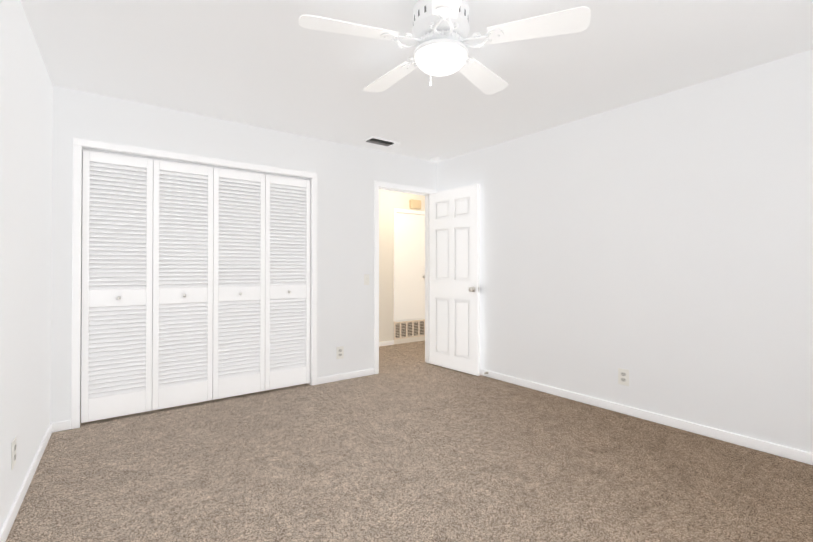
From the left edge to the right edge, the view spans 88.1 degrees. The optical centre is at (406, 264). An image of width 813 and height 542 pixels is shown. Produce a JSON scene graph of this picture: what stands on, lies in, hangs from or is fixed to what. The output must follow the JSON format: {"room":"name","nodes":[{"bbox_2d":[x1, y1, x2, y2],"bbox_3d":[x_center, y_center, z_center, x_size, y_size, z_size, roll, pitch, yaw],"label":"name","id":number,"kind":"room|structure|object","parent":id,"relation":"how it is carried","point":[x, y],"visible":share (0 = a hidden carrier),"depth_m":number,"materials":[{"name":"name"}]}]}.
{"room":"empty bedroom","nodes":[
{"label":"empty bedroom","id":0,"kind":"room"},
{"bbox_2d":[0,0,52,529],"bbox_3d":[-1.241,-0.060,0.999,0.110,2.440,4.860,0,-1,-34],"label":"wall","id":1,"kind":"structure","parent":0,"point":[26,94],"depth_m":2.11,"materials":[{"name":"paint"}]},
{"bbox_2d":[11,436,16,469],"bbox_3d":[-1.813,0.869,1.944,0.009,0.129,0.085,0,-1,-34],"label":"electrical outlet","id":2,"kind":"object","parent":1,"relation":"attached to","point":[13,451],"visible":1,"depth_m":1.92,"materials":[{"name":"white plastic"}]},
{"bbox_2d":[0,422,59,541],"bbox_3d":[-1.186,1.127,1.020,0.300,0.068,4.643,0,-1,-37],"label":"baseboard","id":3,"kind":"structure","parent":1,"relation":"attached to","point":[53,427],"depth_m":2.14,"materials":[{"name":"white paint"}]},
{"bbox_2d":[80,152,302,401],"bbox_3d":[-1.913,-0.034,3.945,2.395,2.440,0.660,0,-1,-37],"label":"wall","id":4,"kind":"structure","parent":0,"point":[152,256],"depth_m":3.63,"materials":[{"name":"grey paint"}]},
{"bbox_2d":[50,86,436,422],"bbox_3d":[-1.250,-0.034,3.965,4.204,2.440,0.110,0,-1,-37],"label":"wall","id":5,"kind":"structure","parent":0,"point":[348,176],"depth_m":3.97,"materials":[{"name":"paint"}]},
{"bbox_2d":[81,150,152,422],"bbox_3d":[-2.195,0.159,3.205,0.444,1.996,0.060,0,-1,-37],"label":"closet door","id":6,"kind":"structure","parent":5,"relation":"in","point":[116,320],"depth_m":3.20,"materials":[{"name":"white paint"}]},
{"bbox_2d":[152,160,212,410],"bbox_3d":[-1.839,0.162,3.476,0.444,1.996,0.060,0,-1,-37],"label":"closet door","id":7,"kind":"structure","parent":5,"relation":"in","point":[182,320],"depth_m":3.48,"materials":[{"name":"white paint"}]},
{"bbox_2d":[71,138,316,428],"bbox_3d":[-1.675,0.138,3.631,1.895,2.090,0.126,0,-1,-37],"label":"trim","id":8,"kind":"structure","parent":5,"relation":"attached to","point":[80,145],"depth_m":3.25,"materials":[{"name":"white paint"}]},
{"bbox_2d":[212,168,264,399],"bbox_3d":[-1.482,0.164,3.746,0.444,1.996,0.060,0,-1,-37],"label":"closet door","id":9,"kind":"structure","parent":5,"relation":"in","point":[238,300],"depth_m":3.75,"materials":[{"name":"white paint"}]},
{"bbox_2d":[265,175,309,390],"bbox_3d":[-1.126,0.166,4.016,0.444,1.996,0.060,0,-1,-37],"label":"closet door","id":10,"kind":"structure","parent":5,"relation":"in","point":[287,297],"depth_m":4.02,"materials":[{"name":"white paint"}]},
{"bbox_2d":[336,346,343,358],"bbox_3d":[-0.681,0.904,4.314,0.085,0.129,0.009,0,-1,-37],"label":"electrical outlet","id":11,"kind":"object","parent":5,"relation":"attached to","point":[339,352],"visible":1,"depth_m":4.31,"materials":[{"name":"white plastic"}]},
{"bbox_2d":[317,368,373,384],"bbox_3d":[-0.620,1.155,4.355,0.673,0.068,0.013,0,-1,-37],"label":"baseboard","id":12,"kind":"structure","parent":5,"relation":"attached to","point":[338,377],"depth_m":4.33,"materials":[{"name":"white paint"}]},
{"bbox_2d":[364,274,368,284],"bbox_3d":[-0.425,0.163,4.510,0.070,0.115,0.016,0,-1,-37],"label":"light switch","id":13,"kind":"object","parent":5,"relation":"attached to","point":[366,279],"visible":1,"depth_m":4.51,"materials":[{"name":"white plastic"}]},
{"bbox_2d":[374,181,435,373],"bbox_3d":[-0.038,0.143,4.883,0.882,2.102,0.142,0,-1,-37],"label":"door frame","id":14,"kind":"structure","parent":5,"relation":"attached to","point":[378,186],"depth_m":4.68,"materials":[{"name":"white paint"}]},
{"bbox_2d":[429,184,479,375],"bbox_3d":[0.525,0.166,4.766,0.147,2.030,0.771,0,-1,-39],"label":"bedroom door","id":15,"kind":"structure","parent":14,"relation":"attached to","point":[454,279],"depth_m":4.72,"materials":[{"name":"white paint"}]},
{"bbox_2d":[379,190,424,344],"bbox_3d":[-0.263,-0.013,6.358,3.150,2.440,0.110,0,-1,-37],"label":"wall","id":16,"kind":"structure","parent":0,"point":[389,201],"depth_m":6.27,"materials":[{"name":"paint"}]},
{"bbox_2d":[379,340,393,346],"bbox_3d":[-0.836,1.168,5.835,1.617,0.068,0.013,0,-1,-37],"label":"baseboard","id":17,"kind":"structure","parent":16,"relation":"attached to","point":[386,343],"depth_m":6.22,"materials":[{"name":"white paint"}]},
{"bbox_2d":[394,208,424,321],"bbox_3d":[0.064,0.012,6.595,0.724,1.720,0.126,0,-1,-37],"label":"door frame","id":18,"kind":"structure","parent":16,"relation":"attached to","point":[397,210],"depth_m":6.35,"materials":[{"name":"white paint"}]},
{"bbox_2d":[394,319,424,339],"bbox_3d":[0.100,1.003,6.548,0.720,0.260,0.012,0,-1,-37],"label":"air vent","id":19,"kind":"object","parent":16,"relation":"in","point":[408,329],"visible":0.81,"depth_m":6.50,"materials":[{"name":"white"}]},
{"bbox_2d":[397,213,424,319],"bbox_3d":[0.097,0.031,6.544,0.612,1.639,0.104,0,-1,-37],"label":"closet door","id":20,"kind":"structure","parent":16,"relation":"in","point":[410,266],"depth_m":6.54,"materials":[{"name":"white paint"}]},
{"bbox_2d":[409,199,420,208],"bbox_3d":[0.138,-0.939,6.565,0.200,0.135,0.058,0,-1,-37],"label":"door chime","id":21,"kind":"object","parent":16,"relation":"attached to","point":[414,204],"visible":1,"depth_m":6.53,"materials":[{"name":"beige"}]},
{"bbox_2d":[6,341,812,541],"bbox_3d":[0.367,1.204,3.142,6.000,0.050,6.160,0,-1,-37],"label":"floor","id":22,"kind":"structure","parent":0,"point":[407,443],"depth_m":2.36,"materials":[{"name":"carpet"}]},
{"bbox_2d":[20,0,812,162],"bbox_3d":[0.367,-1.286,3.163,6.000,0.050,6.160,0,-1,-37],"label":"ceiling","id":23,"kind":"structure","parent":0,"point":[271,64],"depth_m":2.61,"materials":[{"name":"paint"}]},
{"bbox_2d":[363,136,399,146],"bbox_3d":[-0.252,-1.241,4.268,0.340,0.020,0.170,0,-1,-37],"label":"ceiling vent","id":24,"kind":"object","parent":23,"relation":"in","point":[381,141],"visible":1,"depth_m":4.24,"materials":[{"name":"metal"}]},
{"bbox_2d":[430,157,440,161],"bbox_3d":[0.340,-1.228,4.936,0.128,0.035,0.128,0,-1,-37],"label":"smoke detector","id":25,"kind":"object","parent":23,"relation":"attached to","point":[435,159],"visible":1,"depth_m":4.90,"materials":[{"name":"white paint"}]},
{"bbox_2d":[299,0,590,94],"bbox_3d":[0.171,-1.096,2.049,1.329,0.350,1.271,0,0,1],"label":"ceiling fan","id":26,"kind":"object","parent":23,"relation":"hanging from","point":[440,30],"visible":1,"depth_m":2.00,"materials":[{"name":"white"}]},
{"bbox_2d":[437,49,812,452],"bbox_3d":[1.788,-0.039,3.345,0.110,2.440,4.550,0,-1,-37],"label":"wall","id":27,"kind":"structure","parent":0,"point":[660,248],"depth_m":3.08,"materials":[{"name":"paint"}]},
{"bbox_2d":[618,368,628,385],"bbox_3d":[1.719,0.890,3.331,0.009,0.129,0.085,0,-1,-37],"label":"electrical outlet","id":28,"kind":"object","parent":27,"relation":"attached to","point":[623,376],"visible":1,"depth_m":3.33,"materials":[{"name":"white plastic"}]},
{"bbox_2d":[480,369,812,464],"bbox_3d":[1.705,1.147,3.335,0.024,0.068,4.450,0,-1,-37],"label":"baseboard","id":29,"kind":"structure","parent":27,"relation":"attached to","point":[771,448],"depth_m":3.05,"materials":[{"name":"white paint"}]}
]}

